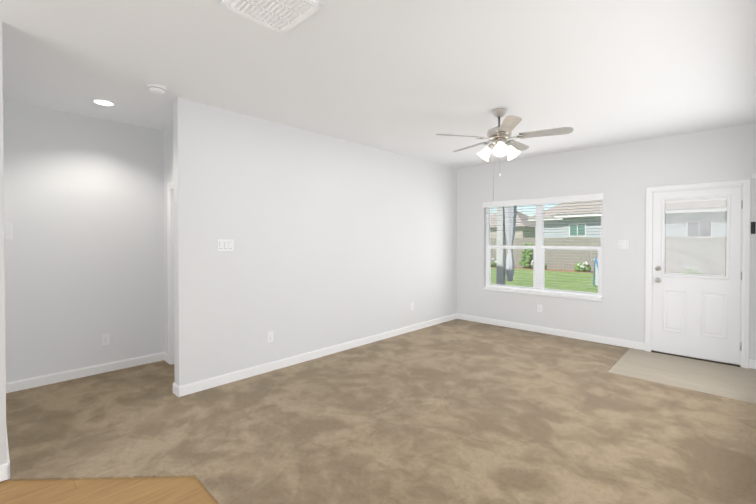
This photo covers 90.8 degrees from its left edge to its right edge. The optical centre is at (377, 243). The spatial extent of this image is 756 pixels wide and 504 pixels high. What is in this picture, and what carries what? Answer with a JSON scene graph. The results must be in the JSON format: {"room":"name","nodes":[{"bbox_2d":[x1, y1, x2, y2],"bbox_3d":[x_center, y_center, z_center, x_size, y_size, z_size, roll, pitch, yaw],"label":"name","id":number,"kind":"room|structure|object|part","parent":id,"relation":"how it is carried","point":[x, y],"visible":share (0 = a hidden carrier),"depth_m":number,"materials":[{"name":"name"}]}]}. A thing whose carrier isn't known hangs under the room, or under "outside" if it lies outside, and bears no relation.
{"room":"empty living room","nodes":[
{"label":"empty living room","id":0,"kind":"room"},
{"bbox_2d":[0,21,6,464],"bbox_3d":[-3.446,0.059,1.061,0.125,2.740,3.365,1,1,44],"label":"wall","id":1,"kind":"structure","parent":0,"point":[3,458],"depth_m":2.22,"materials":[{"name":"paint"}]},
{"bbox_2d":[0,460,9,481],"bbox_3d":[-3.322,1.380,1.103,0.014,0.097,3.179,1,1,44],"label":"baseboard","id":2,"kind":"structure","parent":1,"relation":"attached to","point":[4,468],"depth_m":2.23,"materials":[{"name":"white wood"}]},
{"bbox_2d":[6,427,8,460],"bbox_3d":[-2.876,1.362,2.870,1.770,0.097,0.014,1,1,44],"label":"baseboard","id":3,"kind":"structure","parent":1,"relation":"attached to","point":[7,450],"depth_m":2.41,"materials":[{"name":"white"}]},
{"bbox_2d":[3,100,164,382],"bbox_3d":[-3.042,0.028,4.052,0.125,2.740,1.510,1,1,44],"label":"wall","id":4,"kind":"structure","parent":0,"point":[84,216],"depth_m":3.89,"materials":[{"name":"paint"}]},
{"bbox_2d":[6,352,165,392],"bbox_3d":[-3.030,1.351,3.977,0.014,0.097,1.370,1,1,44],"label":"baseboard","id":5,"kind":"structure","parent":4,"relation":"attached to","point":[23,384],"depth_m":3.90,"materials":[{"name":"white wood"}]},
{"bbox_2d":[102,334,109,344],"bbox_3d":[-2.958,1.043,4.054,0.008,0.115,0.070,1,1,44],"label":"outlet","id":6,"kind":"object","parent":4,"relation":"attached to","point":[105,339],"visible":1,"depth_m":4.05,"materials":[{"name":"white plastic"}]},
{"bbox_2d":[0,364,217,503],"bbox_3d":[-0.770,1.448,2.689,5.900,0.048,9.600,1,1,44],"label":"floor","id":7,"kind":"structure","parent":0,"point":[181,490],"depth_m":2.15,"materials":[{"name":"brown wood"}]},
{"bbox_2d":[163,125,172,353],"bbox_3d":[-2.108,0.028,4.115,1.135,2.740,0.125,1,1,44],"label":"wall","id":8,"kind":"structure","parent":0,"point":[168,151],"depth_m":4.40,"materials":[{"name":"paint"}]},
{"bbox_2d":[167,181,173,364],"bbox_3d":[-2.065,0.530,4.067,0.916,2.460,0.144,1,1,44],"label":"door frame","id":9,"kind":"structure","parent":8,"relation":"attached to","point":[170,221],"depth_m":4.30,"materials":[{"name":"white wood"}]},
{"bbox_2d":[173,97,456,385],"bbox_3d":[-0.239,0.017,5.152,0.125,2.740,4.710,1,1,44],"label":"wall","id":10,"kind":"structure","parent":0,"point":[337,241],"depth_m":4.29,"materials":[{"name":"paint"}]},
{"bbox_2d":[218,239,233,250],"bbox_3d":[-1.517,0.017,3.722,0.012,0.115,0.162,1,1,44],"label":"light switch","id":11,"kind":"object","parent":10,"relation":"attached to","point":[225,245],"visible":1,"depth_m":3.72,"materials":[{"name":"white plastic"}]},
{"bbox_2d":[267,331,272,342],"bbox_3d":[-1.179,1.021,4.087,0.008,0.115,0.070,1,1,44],"label":"outlet","id":12,"kind":"object","parent":10,"relation":"attached to","point":[270,336],"visible":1,"depth_m":4.08,"materials":[{"name":"white plastic"}]},
{"bbox_2d":[176,313,456,396],"bbox_3d":[-0.194,1.339,5.113,0.014,0.097,4.724,1,1,44],"label":"baseboard","id":13,"kind":"structure","parent":10,"relation":"attached to","point":[193,387],"depth_m":4.29,"materials":[{"name":"white wood"}]},
{"bbox_2d":[0,0,755,167],"bbox_3d":[-0.770,-1.378,2.660,5.900,0.100,9.600,1,1,44],"label":"ceiling","id":14,"kind":"structure","parent":0,"point":[411,78],"depth_m":2.80,"materials":[{"name":"paint"}]},
{"bbox_2d":[91,98,115,105],"bbox_3d":[-2.591,-1.332,3.522,0.196,0.008,0.196,1,1,44],"label":"recessed light","id":15,"kind":"object","parent":14,"relation":"in","point":[103,102],"visible":0.94,"depth_m":3.51,"materials":[{"name":"white plastic"}]},
{"bbox_2d":[147,84,165,93],"bbox_3d":[-1.884,-1.310,3.176,0.144,0.045,0.144,1,1,44],"label":"smoke detector","id":16,"kind":"object","parent":14,"relation":"attached to","point":[157,89],"visible":1,"depth_m":3.14,"materials":[{"name":"white plastic"}]},
{"bbox_2d":[220,0,322,33],"bbox_3d":[-0.588,-1.313,2.057,0.400,0.016,0.400,1,1,44],"label":"ceiling vent","id":17,"kind":"object","parent":14,"relation":"in","point":[282,16],"visible":1,"depth_m":2.10,"materials":[{"name":"white metal"}]},
{"bbox_2d":[436,108,573,203],"bbox_3d":[1.253,-0.869,3.792,1.270,0.941,1.222,1,1,44],"label":"fan","id":18,"kind":"object","parent":14,"relation":"hanging from","point":[498,136],"visible":1,"depth_m":3.66,"materials":[{"name":"beige wood"}]},
{"bbox_2d":[6,319,755,503],"bbox_3d":[0.355,1.407,3.810,5.130,0.012,5.845,1,1,44],"label":"floor carpet","id":19,"kind":"object","parent":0,"point":[457,411],"visible":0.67,"depth_m":2.83,"materials":[{"name":"brown carpet"}]},
{"bbox_2d":[457,123,755,359],"bbox_3d":[2.888,0.013,5.526,4.120,2.740,0.160,1,1,44],"label":"wall","id":20,"kind":"structure","parent":0,"point":[621,176],"depth_m":5.14,"materials":[{"name":"paint"}]},
{"bbox_2d":[537,304,541,311],"bbox_3d":[2.507,1.004,5.785,0.070,0.115,0.008,1,1,44],"label":"electrical outlet","id":21,"kind":"object","parent":20,"relation":"attached to","point":[539,308],"visible":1,"depth_m":5.78,"materials":[{"name":"white plastic"}]},
{"bbox_2d":[483,288,601,300],"bbox_3d":[2.498,0.787,5.841,1.800,0.022,0.107,1,1,44],"label":"window sill","id":22,"kind":"structure","parent":20,"relation":"attached to","point":[544,294],"depth_m":5.71,"materials":[{"name":"white wood"}]},
{"bbox_2d":[486,200,602,296],"bbox_3d":[2.553,0.039,5.891,1.800,1.480,0.077,1,1,44],"label":"window","id":23,"kind":"structure","parent":20,"relation":"in","point":[538,261],"depth_m":5.85,"materials":[{"name":"white plastic"}]},
{"bbox_2d":[483,193,603,298],"bbox_3d":[2.491,0.034,5.827,1.824,1.476,0.076,1,1,44],"label":"window blinds","id":24,"kind":"object","parent":23,"relation":"attached to","point":[560,199],"visible":0.92,"depth_m":5.70,"materials":[{"name":"grey plastic"}]},
{"bbox_2d":[457,313,644,349],"bbox_3d":[2.468,1.332,5.821,2.792,0.097,0.014,1,1,44],"label":"baseboard","id":25,"kind":"structure","parent":20,"relation":"attached to","point":[570,334],"depth_m":5.59,"materials":[{"name":"white wood"}]},
{"bbox_2d":[618,240,627,248],"bbox_3d":[3.297,0.008,5.013,0.116,0.115,0.012,1,1,44],"label":"double light switch","id":26,"kind":"object","parent":20,"relation":"attached to","point":[623,244],"visible":1,"depth_m":5.01,"materials":[{"name":"white plastic"}]},
{"bbox_2d":[652,186,742,364],"bbox_3d":[3.825,0.364,4.505,0.829,2.035,0.116,1,1,44],"label":"back door","id":27,"kind":"structure","parent":20,"relation":"in","point":[692,342],"depth_m":4.50,"materials":[{"name":"white wood"}]},
{"bbox_2d":[665,197,726,275],"bbox_3d":[3.845,-0.080,4.532,0.566,0.918,0.016,1,1,44],"label":"door blinds","id":28,"kind":"object","parent":27,"relation":"attached to","point":[702,225],"visible":0.98,"depth_m":4.51,"materials":[{"name":"white"}]},
{"bbox_3d":[3.845,-0.077,4.532,0.570,0.920,0.028,1,1,44],"label":"glass","id":29,"kind":"part","parent":27,"relation":"part of","materials":[{"name":"clear glass"}]},
{"bbox_2d":[645,179,750,368],"bbox_3d":[3.886,0.514,4.581,0.963,2.481,0.208,1,1,44],"label":"door frame","id":30,"kind":"structure","parent":20,"relation":"attached to","point":[745,184],"depth_m":4.44,"materials":[{"name":"white wood"}]},
{"bbox_2d":[750,221,755,233],"bbox_3d":[4.182,-0.175,4.156,0.046,0.145,0.022,1,1,44],"label":"switch","id":31,"kind":"object","parent":20,"relation":"attached to","point":[753,228],"visible":1,"depth_m":4.15,"materials":[{"name":"grey plastic"}]},
{"bbox_2d":[607,348,755,402],"bbox_3d":[3.381,1.407,4.125,1.200,0.006,1.300,1,1,44],"label":"floor","id":32,"kind":"structure","parent":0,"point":[732,382],"depth_m":4.03,"materials":[{"name":"beige tile"}]},
{"label":"outside","id":33,"kind":"structure","parent":0,"visible":0},
{"bbox_2d":[491,265,715,292],"bbox_3d":[33.186,1.365,34.670,140.000,0.200,83.830,1,1,44],"label":"lawn","id":34,"kind":"structure","parent":33,"point":[552,280],"depth_m":14.84,"materials":[{"name":"green plant"}]},
{"bbox_2d":[490,211,534,242],"bbox_3d":[19.823,-2.046,66.059,31.000,5.980,36.800,1,1,44],"label":"houses","id":35,"kind":"structure","parent":34,"relation":"on","point":[532,235],"depth_m":45.87},
{"bbox_2d":[495,267,593,272],"bbox_3d":[14.565,1.454,14.549,27.000,0.035,0.850,1,1,44],"label":"mulch bed","id":36,"kind":"object","parent":34,"relation":"on","point":[555,270],"depth_m":19.24,"materials":[{"name":"brown soil"}]},
{"bbox_2d":[593,257,597,286],"bbox_3d":[7.544,0.982,12.291,0.540,1.024,1.618,0,1,19],"label":"slide","id":37,"kind":"object","parent":34,"relation":"on","point":[595,278],"depth_m":12.81,"materials":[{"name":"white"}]},
{"bbox_2d":[490,236,725,276],"bbox_3d":[9.773,0.662,9.549,27.020,1.808,14.610,1,1,44],"label":"fence","id":38,"kind":"object","parent":34,"relation":"on","point":[582,258],"depth_m":19.25,"materials":[{"name":"brown wood"}]},
{"bbox_2d":[528,199,726,269],"bbox_3d":[21.859,-2.029,25.290,20.320,6.780,13.920,1,1,44],"label":"neighbor house","id":39,"kind":"structure","parent":34,"relation":"on","point":[572,230],"depth_m":24.18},
{"bbox_3d":[3.815,1.481,6.238,5.400,0.150,2.130,1,1,44],"label":"patio","id":40,"kind":"object","parent":34,"relation":"on","visible":0},
{"bbox_2d":[496,206,516,284],"bbox_3d":[2.753,-0.077,7.963,0.438,2.930,0.190,1,1,44],"label":"patio post","id":41,"kind":"object","parent":40,"relation":"on","point":[507,264],"depth_m":7.96,"materials":[{"name":"white paint"}]}
]}

